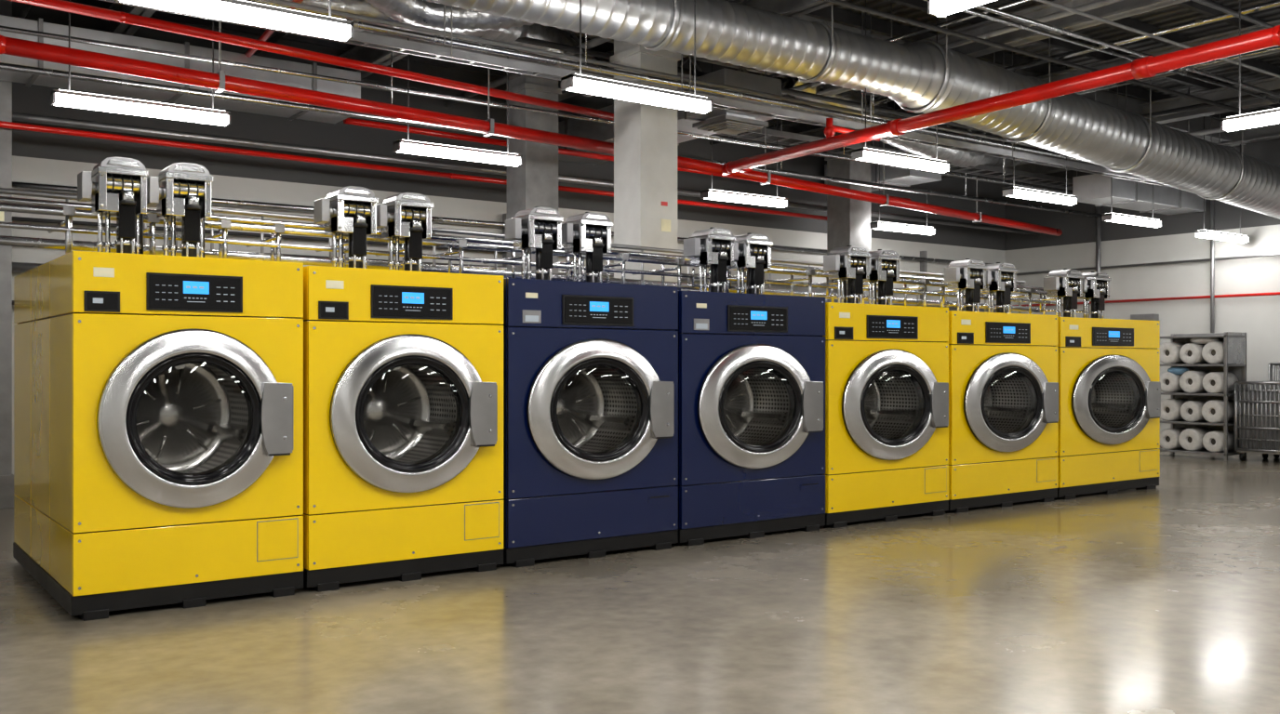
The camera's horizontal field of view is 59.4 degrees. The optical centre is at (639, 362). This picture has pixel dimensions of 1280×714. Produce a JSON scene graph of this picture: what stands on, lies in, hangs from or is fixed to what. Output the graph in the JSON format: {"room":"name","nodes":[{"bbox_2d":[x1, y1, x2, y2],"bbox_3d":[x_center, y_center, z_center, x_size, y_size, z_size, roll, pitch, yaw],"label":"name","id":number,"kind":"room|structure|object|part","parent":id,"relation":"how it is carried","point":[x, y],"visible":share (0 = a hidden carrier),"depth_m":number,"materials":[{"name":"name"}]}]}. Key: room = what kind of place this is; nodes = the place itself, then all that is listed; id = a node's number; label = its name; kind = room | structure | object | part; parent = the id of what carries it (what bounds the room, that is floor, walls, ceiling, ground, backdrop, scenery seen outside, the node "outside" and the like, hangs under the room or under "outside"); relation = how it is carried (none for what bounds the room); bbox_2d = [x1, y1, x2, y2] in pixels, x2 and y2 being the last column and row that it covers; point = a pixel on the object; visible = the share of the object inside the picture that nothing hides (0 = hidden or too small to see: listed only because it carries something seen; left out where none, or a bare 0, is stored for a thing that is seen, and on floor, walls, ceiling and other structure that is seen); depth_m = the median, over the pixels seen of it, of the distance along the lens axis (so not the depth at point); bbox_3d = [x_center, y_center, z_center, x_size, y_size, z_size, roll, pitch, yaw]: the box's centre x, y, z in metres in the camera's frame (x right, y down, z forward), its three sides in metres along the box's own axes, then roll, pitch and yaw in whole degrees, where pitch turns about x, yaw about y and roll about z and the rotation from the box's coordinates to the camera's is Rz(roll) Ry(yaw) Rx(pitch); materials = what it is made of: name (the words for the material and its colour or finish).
{"room":"laundry","nodes":[
{"label":"laundry","id":0,"kind":"room"},
{"bbox_2d":[12,0,1004,474],"bbox_3d":[-2.043,-1.180,14.078,21.600,5.200,0.150,0,0,-36],"label":"wall","id":1,"kind":"structure","parent":0,"point":[37,157],"depth_m":13.38,"materials":[{"name":"paint"}]},
{"bbox_2d":[12,181,1007,313],"bbox_3d":[-1.955,-1.180,13.957,21.280,1.400,0.148,0,0,-36],"label":"pipe","id":2,"kind":"object","parent":1,"relation":"attached to","point":[17,267],"visible":0.17,"depth_m":12.66,"materials":[{"name":"metal"}]},
{"bbox_2d":[0,445,1279,713],"bbox_3d":[2.482,1.370,7.879,21.300,0.100,15.200,0,0,-36],"label":"floor","id":3,"kind":"structure","parent":0,"point":[1165,599],"depth_m":5.50,"materials":[{"name":"concrete"}]},
{"bbox_2d":[0,0,14,508],"bbox_3d":[-5.988,-1.180,10.238,0.460,5.000,0.460,0,0,-36],"label":"support column","id":4,"kind":"structure","parent":3,"relation":"on","point":[6,478],"depth_m":10.17,"materials":[{"name":"grey concrete"}]},
{"bbox_2d":[13,251,303,621],"bbox_3d":[-3.007,0.375,6.880,1.199,1.890,2.240,0,0,-36],"label":"washing machine","id":5,"kind":"object","parent":3,"relation":"on","point":[158,399],"visible":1,"depth_m":6.08,"materials":[{"name":"yellow paint"}]},
{"bbox_2d":[77,157,148,253],"bbox_3d":[-2.990,-0.870,6.361,0.332,0.599,0.259,0,0,-36],"label":"pump","id":6,"kind":"object","parent":5,"relation":"on","point":[115,186],"visible":0.85,"depth_m":6.31,"materials":[{"name":"grey metal"}]},
{"bbox_3d":[-2.513,-0.377,5.956,0.793,0.227,0.020,0,0,-36],"label":"control panel","id":7,"kind":"part","parent":5,"relation":"part of","materials":[{"name":"black plastic"}]},
{"bbox_2d":[146,162,213,257],"bbox_3d":[-2.705,-0.872,6.569,0.332,0.604,0.259,0,0,-36],"label":"pump","id":8,"kind":"object","parent":5,"relation":"on","point":[181,192],"visible":0.89,"depth_m":6.52,"materials":[{"name":"grey metal"}]},
{"bbox_3d":[-2.035,0.313,6.260,0.181,0.409,0.092,0,0,-36],"label":"door handle","id":9,"kind":"part","parent":5,"relation":"part of","materials":[{"name":"metal"}]},
{"bbox_2d":[300,266,503,592],"bbox_3d":[-1.990,0.382,7.623,1.280,1.876,2.240,0,0,-36],"label":"washing machine","id":10,"kind":"object","parent":3,"relation":"on","point":[403,370],"visible":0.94,"depth_m":6.78,"materials":[{"name":"yellow paint"}]},
{"bbox_2d":[313,186,378,268],"bbox_3d":[-1.883,-0.844,7.169,0.342,0.576,0.259,0,0,-36],"label":"pump","id":11,"kind":"object","parent":10,"relation":"on","point":[350,211],"visible":0.91,"depth_m":7.12,"materials":[{"name":"grey metal"}]},
{"bbox_3d":[-1.503,-0.364,6.693,0.847,0.225,0.020,0,0,-36],"label":"control panel","id":12,"kind":"part","parent":10,"relation":"part of","materials":[{"name":"black plastic"}]},
{"bbox_2d":[375,191,433,271],"bbox_3d":[-1.572,-0.842,7.396,0.342,0.572,0.259,0,0,-36],"label":"pump","id":13,"kind":"object","parent":10,"relation":"on","point":[406,216],"visible":0.89,"depth_m":7.34,"materials":[{"name":"grey metal"}]},
{"bbox_3d":[-0.994,0.320,7.020,0.193,0.406,0.092,0,0,-36],"label":"door handle","id":14,"kind":"part","parent":10,"relation":"part of","materials":[{"name":"metal"}]},
{"bbox_2d":[504,48,561,274],"bbox_3d":[-1.199,-1.180,12.496,0.480,5.000,0.480,0,0,-36],"label":"support column","id":15,"kind":"structure","parent":3,"relation":"on","point":[533,183],"depth_m":12.34,"materials":[{"name":"grey concrete"}]},
{"bbox_2d":[0,187,1083,314],"bbox_3d":[-0.496,0.106,8.905,12.901,2.427,0.870,0,0,-36],"label":"pipe manifold","id":16,"kind":"object","parent":3,"relation":"on","point":[67,209],"visible":0.42,"depth_m":8.08,"materials":[{"name":"metal"}]},
{"bbox_2d":[501,278,678,567],"bbox_3d":[-0.893,0.389,8.423,1.393,1.863,2.240,0,0,-36],"label":"washing machine","id":17,"kind":"object","parent":3,"relation":"on","point":[591,369],"visible":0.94,"depth_m":7.58,"materials":[{"name":"blue paint"}]},
{"bbox_2d":[505,206,563,279],"bbox_3d":[-0.760,-0.829,7.989,0.352,0.571,0.259,0,0,-36],"label":"pump","id":18,"kind":"object","parent":17,"relation":"on","point":[538,229],"visible":0.94,"depth_m":7.93,"materials":[{"name":"grey metal"}]},
{"bbox_3d":[-0.400,-0.354,7.498,0.878,0.200,0.020,0,0,-36],"label":"control panel","id":19,"kind":"part","parent":17,"relation":"part of","materials":[{"name":"black plastic"}]},
{"bbox_2d":[560,212,613,282],"bbox_3d":[-0.413,-0.827,8.242,0.352,0.567,0.259,0,0,-36],"label":"pump","id":20,"kind":"object","parent":17,"relation":"on","point":[588,233],"visible":0.88,"depth_m":8.19,"materials":[{"name":"grey metal"}]},
{"bbox_3d":[0.134,0.327,7.843,0.210,0.403,0.092,0,0,-36],"label":"door handle","id":21,"kind":"part","parent":17,"relation":"part of","materials":[{"name":"metal"}]},
{"bbox_2d":[609,40,681,282],"bbox_3d":[0.055,-1.180,11.084,0.510,5.000,0.510,0,0,-36],"label":"support column","id":22,"kind":"structure","parent":3,"relation":"on","point":[645,135],"depth_m":10.91,"materials":[{"name":"concrete"}]},
{"bbox_2d":[675,290,825,546],"bbox_3d":[0.275,0.402,9.276,1.458,1.837,2.240,0,0,-36],"label":"washing machine","id":23,"kind":"object","parent":3,"relation":"on","point":[752,366],"visible":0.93,"depth_m":8.43,"materials":[{"name":"blue paint"}]},
{"bbox_2d":[683,226,735,293],"bbox_3d":[0.550,-0.799,8.945,0.362,0.564,0.259,0,0,-36],"label":"pump","id":24,"kind":"object","parent":23,"relation":"on","point":[713,247],"visible":0.89,"depth_m":8.89,"materials":[{"name":"grey metal"}]},
{"bbox_3d":[0.763,-0.331,8.347,0.919,0.197,0.020,0,0,-36],"label":"control panel","id":25,"kind":"part","parent":23,"relation":"part of","materials":[{"name":"black plastic"}]},
{"bbox_2d":[727,232,773,294],"bbox_3d":[0.869,-0.790,9.178,0.362,0.546,0.259,0,0,-36],"label":"pump","id":26,"kind":"object","parent":23,"relation":"on","point":[752,251],"visible":0.84,"depth_m":9.13,"materials":[{"name":"grey metal"}]},
{"bbox_3d":[1.321,0.341,8.710,0.220,0.397,0.092,0,0,-36],"label":"door handle","id":27,"kind":"part","parent":23,"relation":"part of","materials":[{"name":"metal"}]},
{"bbox_2d":[824,132,871,304],"bbox_3d":[3.073,-1.180,16.482,0.510,5.000,0.510,0,0,-36],"label":"support column","id":28,"kind":"structure","parent":3,"relation":"on","point":[848,220],"depth_m":16.33,"materials":[{"name":"grey concrete"}]},
{"bbox_2d":[0,120,826,220],"bbox_3d":[-3.542,-1.758,11.720,15.907,0.812,0.118,0,0,-38],"label":"pipe","id":29,"kind":"object","parent":28,"relation":"attached to","point":[5,125],"visible":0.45,"depth_m":11.78,"materials":[{"name":"red metal"}]},
{"bbox_2d":[822,302,948,528],"bbox_3d":[1.486,0.420,10.161,1.497,1.800,2.240,0,0,-36],"label":"washing machine","id":30,"kind":"object","parent":3,"relation":"on","point":[886,366],"visible":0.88,"depth_m":9.31,"materials":[{"name":"yellow paint"}]},
{"bbox_2d":[823,245,871,304],"bbox_3d":[1.814,-0.757,9.868,0.372,0.555,0.259,0,0,-36],"label":"pump","id":31,"kind":"object","parent":30,"relation":"on","point":[849,263],"visible":0.9,"depth_m":9.82,"materials":[{"name":"grey metal"}]},
{"bbox_3d":[1.952,-0.296,9.215,0.991,0.216,0.020,0,0,-36],"label":"control panel","id":32,"kind":"part","parent":30,"relation":"part of","materials":[{"name":"black plastic"}]},
{"bbox_2d":[863,249,901,305],"bbox_3d":[2.134,-0.752,10.102,0.372,0.544,0.259,0,0,-36],"label":"pump","id":33,"kind":"object","parent":30,"relation":"on","point":[884,264],"visible":0.8,"depth_m":10.05,"materials":[{"name":"grey metal"}]},
{"bbox_3d":[2.543,0.360,9.602,0.226,0.389,0.092,0,0,-36],"label":"door handle","id":34,"kind":"part","parent":30,"relation":"part of","materials":[{"name":"metal"}]},
{"bbox_2d":[946,310,1058,513],"bbox_3d":[2.753,0.432,11.085,1.594,1.775,2.240,0,0,-36],"label":"washing machine","id":35,"kind":"object","parent":3,"relation":"on","point":[1004,366],"visible":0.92,"depth_m":10.23,"materials":[{"name":"yellow paint"}]},
{"bbox_2d":[944,258,987,311],"bbox_3d":[3.137,-0.731,10.833,0.382,0.552,0.259,0,0,-36],"label":"pump","id":36,"kind":"object","parent":35,"relation":"on","point":[969,275],"visible":0.87,"depth_m":10.78,"materials":[{"name":"grey metal"}]},
{"bbox_3d":[3.209,-0.273,10.132,1.054,0.213,0.020,0,0,-36],"label":"control panel","id":37,"kind":"part","parent":35,"relation":"part of","materials":[{"name":"black plastic"}]},
{"bbox_2d":[980,262,1017,313],"bbox_3d":[3.523,-0.726,11.116,0.382,0.542,0.259,0,0,-36],"label":"pump","id":38,"kind":"object","parent":35,"relation":"on","point":[1000,277],"visible":0.88,"depth_m":11.07,"materials":[{"name":"grey metal"}]},
{"bbox_3d":[3.837,0.374,10.546,0.241,0.384,0.092,0,0,-36],"label":"door handle","id":39,"kind":"part","parent":35,"relation":"part of","materials":[{"name":"metal"}]},
{"bbox_2d":[1054,317,1160,500],"bbox_3d":[4.139,0.440,12.097,1.793,1.760,2.240,0,0,-36],"label":"washing machine","id":40,"kind":"object","parent":3,"relation":"on","point":[1110,384],"visible":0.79,"depth_m":11.25,"materials":[{"name":"yellow paint"}]},
{"bbox_2d":[1043,268,1084,317],"bbox_3d":[4.444,-0.714,11.788,0.392,0.547,0.259,0,0,-36],"label":"pump","id":41,"kind":"object","parent":40,"relation":"on","point":[1066,284],"visible":0.89,"depth_m":11.74,"materials":[{"name":"grey metal"}]},
{"bbox_2d":[1077,271,1111,319],"bbox_3d":[4.856,-0.714,12.089,0.392,0.547,0.259,0,0,-36],"label":"pump","id":42,"kind":"object","parent":40,"relation":"on","point":[1096,286],"visible":0.84,"depth_m":12.04,"materials":[{"name":"grey metal"}]},
{"bbox_3d":[4.575,-0.260,11.130,1.187,0.211,0.020,0,0,-36],"label":"control panel","id":43,"kind":"part","parent":40,"relation":"part of","materials":[{"name":"black plastic"}]},
{"bbox_3d":[5.279,0.382,11.600,0.271,0.381,0.092,0,0,-36],"label":"door handle","id":44,"kind":"part","parent":40,"relation":"part of","materials":[{"name":"metal"}]},
{"bbox_2d":[1157,332,1246,461],"bbox_3d":[7.767,0.455,15.606,0.550,1.730,1.050,0,0,-36],"label":"storage shelf","id":45,"kind":"object","parent":3,"relation":"on","point":[1234,343],"visible":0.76,"depth_m":15.37,"materials":[{"name":"grey metal"}]},
{"bbox_2d":[1160,337,1238,453],"bbox_3d":[7.742,0.428,15.594,0.444,1.584,0.950,0,0,-36],"label":"rolls","id":46,"kind":"object","parent":45,"relation":"in","point":[1203,351],"visible":0.94,"depth_m":15.45,"materials":[{"name":"fabric"}]},
{"bbox_2d":[1234,381,1279,461],"bbox_3d":[8.603,0.786,14.885,0.794,1.068,1.044,0,0,-36],"label":"cart","id":47,"kind":"object","parent":3,"relation":"on","point":[1260,406],"visible":1,"depth_m":14.88,"materials":[{"name":"grey metal"}]},
{"bbox_2d":[1267,362,1279,458],"bbox_3d":[9.378,0.661,15.265,0.794,1.318,1.244,0,0,-36],"label":"cart","id":48,"kind":"object","parent":3,"relation":"on","point":[1270,366],"visible":0.3,"depth_m":15.51,"materials":[{"name":"grey metal"}]},
{"bbox_2d":[829,0,1279,114],"bbox_3d":[2.482,-3.730,7.879,21.300,0.100,15.200,0,0,-36],"label":"ceiling","id":49,"kind":"structure","parent":0,"point":[1173,15],"depth_m":12.34,"materials":[{"name":"metal"}]},
{"bbox_2d":[50,0,230,126],"bbox_3d":[-3.883,-2.805,8.779,1.290,1.750,0.140,0,0,-36],"label":"lamp","id":50,"kind":"object","parent":49,"relation":"hanging from","point":[58,98],"visible":0.94,"depth_m":8.71,"materials":[{"name":"white plastic"}]},
{"bbox_2d":[114,0,353,42],"bbox_3d":[-2.270,-2.805,6.366,1.290,1.750,0.140,0,0,-36],"label":"lamp","id":51,"kind":"object","parent":49,"relation":"hanging from","point":[240,11],"visible":1,"depth_m":6.39,"materials":[{"name":"white plastic"}]},
{"bbox_2d":[364,0,533,33],"bbox_3d":[-1.625,-3.262,9.280,3.636,0.914,0.850,0,0,-36],"label":"flexible duct","id":52,"kind":"object","parent":49,"relation":"hanging from","point":[422,13],"visible":0.51,"depth_m":9.39,"materials":[{"name":"metal"}]},
{"bbox_2d":[392,38,521,166],"bbox_3d":[-1.714,-2.805,10.659,1.290,1.750,0.140,0,0,-36],"label":"lamp","id":53,"kind":"object","parent":49,"relation":"hanging from","point":[404,146],"visible":0.89,"depth_m":10.58,"materials":[{"name":"white plastic"}]},
{"bbox_2d":[0,0,1062,236],"bbox_3d":[-0.408,-2.895,11.478,20.830,1.570,0.389,0,0,-44],"label":"pipe","id":54,"kind":"object","parent":49,"relation":"hanging from","point":[220,82],"visible":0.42,"depth_m":9.46,"materials":[{"name":"red metal"}]},
{"bbox_2d":[721,25,1279,175],"bbox_3d":[4.559,-2.267,7.712,0.911,0.326,12.330,0,0,-33],"label":"pipe","id":55,"kind":"object","parent":54,"relation":"attached to","point":[1146,67],"visible":1,"depth_m":9.11,"materials":[{"name":"red metal"}]},
{"bbox_2d":[560,0,712,114],"bbox_3d":[-0.001,-2.805,8.320,1.290,1.750,0.140,0,0,-36],"label":"lamp","id":56,"kind":"object","parent":49,"relation":"hanging from","point":[580,83],"visible":1,"depth_m":8.24,"materials":[{"name":"white plastic"}]},
{"bbox_2d":[0,0,1279,235],"bbox_3d":[2.482,-2.960,7.879,21.300,1.440,15.200,0,0,-36],"label":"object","id":57,"kind":"structure","parent":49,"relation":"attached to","point":[570,51],"depth_m":11.08,"materials":[{"name":"metal"}]},
{"bbox_2d":[824,149,941,191],"bbox_3d":[3.649,-2.880,16.964,0.740,0.440,1.700,0,0,-36],"label":"duct","id":58,"kind":"object","parent":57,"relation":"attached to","point":[893,176],"visible":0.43,"depth_m":16.44,"materials":[{"name":"grey metal"}]},
{"bbox_2d":[1072,173,1205,215],"bbox_3d":[7.477,-2.505,16.725,2.600,0.390,0.640,0,0,-36],"label":"duct","id":59,"kind":"object","parent":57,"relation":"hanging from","point":[1094,189],"visible":0.75,"depth_m":16.27,"materials":[{"name":"grey metal"}]},
{"bbox_2d":[99,0,1220,187],"bbox_3d":[0.625,-3.040,10.423,21.100,1.280,0.132,0,0,-36],"label":"cable tray","id":60,"kind":"object","parent":49,"relation":"hanging from","point":[363,39],"visible":0.48,"depth_m":10.28,"materials":[{"name":"grey metal"}]},
{"bbox_2d":[65,0,1279,180],"bbox_3d":[2.476,-3.380,7.875,21.314,0.600,15.200,0,0,-36],"label":"roof steelwork","id":61,"kind":"structure","parent":49,"relation":"attached to","point":[1138,100],"depth_m":12.40,"materials":[{"name":"black metal"}]},
{"bbox_2d":[0,14,360,123],"bbox_3d":[-6.372,-2.730,9.153,8.300,0.440,0.740,0,0,-36],"label":"duct","id":62,"kind":"object","parent":61,"relation":"hanging from","point":[39,25],"visible":0.66,"depth_m":10.38,"materials":[{"name":"grey metal"}]},
{"bbox_2d":[244,0,303,57],"bbox_3d":[-2.117,-2.930,7.988,0.059,0.059,8.836,0,0,-31],"label":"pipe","id":63,"kind":"object","parent":61,"relation":"hanging from","point":[267,33],"visible":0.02,"depth_m":10.03,"materials":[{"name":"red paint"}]},
{"bbox_2d":[249,0,604,96],"bbox_3d":[-2.227,-3.150,10.137,5.986,0.678,1.471,0,0,-45],"label":"flexible duct","id":64,"kind":"object","parent":61,"relation":"hanging from","point":[535,31],"visible":0.18,"depth_m":10.39,"materials":[{"name":"metal"}]},
{"bbox_2d":[558,67,781,164],"bbox_3d":[0.131,-2.830,13.219,0.840,0.440,3.600,0,0,-36],"label":"duct","id":65,"kind":"object","parent":61,"relation":"hanging from","point":[572,126],"visible":0.27,"depth_m":12.08,"materials":[{"name":"grey metal"}]},
{"bbox_2d":[343,118,910,200],"bbox_3d":[0.569,-2.580,14.909,9.509,0.078,0.081,0,0,-39],"label":"pipe","id":66,"kind":"object","parent":65,"relation":"attached to","point":[350,121],"visible":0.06,"depth_m":12.81,"materials":[{"name":"red metal"}]},
{"bbox_2d":[692,113,768,134],"bbox_3d":[0.971,-2.557,12.069,0.600,0.146,0.550,0,0,-36],"label":"air diffuser","id":67,"kind":"object","parent":65,"relation":"attached to","point":[729,124],"visible":1,"depth_m":11.94,"materials":[{"name":"grey metal"}]},
{"bbox_2d":[700,63,787,207],"bbox_3d":[1.278,-2.805,13.599,1.290,1.750,0.140,0,0,-36],"label":"lamp","id":68,"kind":"object","parent":49,"relation":"hanging from","point":[711,194],"visible":0.79,"depth_m":13.51,"materials":[{"name":"white plastic"}]},
{"bbox_2d":[425,0,1279,219],"bbox_3d":[3.516,-2.855,11.790,14.882,1.683,0.716,0,0,-36],"label":"ventilation duct","id":69,"kind":"object","parent":49,"relation":"hanging from","point":[920,76],"visible":0.94,"depth_m":10.96,"materials":[{"name":"silver metal"}]},
{"bbox_2d":[715,70,1077,189],"bbox_3d":[4.306,-3.230,15.896,8.700,0.900,0.382,0,0,-36],"label":"cable tray","id":70,"kind":"object","parent":49,"relation":"hanging from","point":[788,139],"visible":0.31,"depth_m":15.97,"materials":[{"name":"grey metal"}]},
{"bbox_2d":[851,0,950,173],"bbox_3d":[2.583,-2.805,11.048,1.290,1.750,0.140,0,0,-36],"label":"lamp","id":71,"kind":"object","parent":49,"relation":"hanging from","point":[866,154],"visible":0.89,"depth_m":10.95,"materials":[{"name":"white plastic"}]},
{"bbox_2d":[781,78,1021,168],"bbox_3d":[3.947,-3.207,15.357,5.639,0.940,0.849,0,0,-45],"label":"flexible duct","id":72,"kind":"object","parent":49,"relation":"hanging from","point":[957,158],"visible":0.32,"depth_m":14.60,"materials":[{"name":"metal"}]},
{"bbox_2d":[869,140,935,235],"bbox_3d":[3.898,-2.805,16.589,1.290,1.750,0.140,0,0,-36],"label":"lamp","id":73,"kind":"object","parent":49,"relation":"hanging from","point":[876,225],"visible":0.84,"depth_m":16.48,"materials":[{"name":"white plastic"}]},
{"bbox_2d":[927,0,995,18],"bbox_3d":[2.037,-2.805,5.758,0.140,1.750,1.290,0,0,-36],"label":"lamp","id":74,"kind":"object","parent":49,"relation":"hanging from","point":[940,8],"visible":1,"depth_m":6.16,"materials":[{"name":"white plastic"}]},
{"bbox_2d":[1002,52,1077,205],"bbox_3d":[4.790,-2.805,13.401,1.290,1.750,0.140,0,0,-36],"label":"lamp","id":75,"kind":"object","parent":49,"relation":"hanging from","point":[1011,192],"visible":0.79,"depth_m":13.29,"materials":[{"name":"white plastic"}]},
{"bbox_2d":[1102,184,1161,227],"bbox_3d":[6.883,-2.805,15.672,1.290,1.750,0.140,0,0,-36],"label":"lamp","id":76,"kind":"object","parent":49,"relation":"hanging from","point":[1153,222],"visible":0.79,"depth_m":15.59,"materials":[{"name":"white plastic"}]},
{"bbox_2d":[1195,116,1249,243],"bbox_3d":[8.492,-2.730,16.352,1.290,1.900,0.140,0,0,-36],"label":"lamp","id":77,"kind":"object","parent":49,"relation":"hanging from","point":[1202,233],"visible":0.79,"depth_m":16.23,"materials":[{"name":"white plastic"}]},
{"bbox_2d":[1220,0,1279,132],"bbox_3d":[5.277,-2.805,8.867,0.140,1.750,1.290,0,0,-36],"label":"lamp","id":78,"kind":"object","parent":49,"relation":"hanging from","point":[1230,124],"visible":1,"depth_m":9.20,"materials":[{"name":"white plastic"}]},
{"bbox_2d":[1004,138,1279,432],"bbox_3d":[11.144,-1.180,14.202,0.150,5.200,15.200,0,0,-36],"label":"wall","id":79,"kind":"structure","parent":0,"point":[1121,244],"depth_m":17.74,"materials":[{"name":"paint"}]},
{"bbox_2d":[1011,200,1279,333],"bbox_3d":[11.040,-1.180,14.065,0.140,5.000,15.100,0,0,-36],"label":"pipes","id":80,"kind":"object","parent":79,"relation":"attached to","point":[1153,316],"visible":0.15,"depth_m":17.55,"materials":[{"name":"metal"}]}
]}

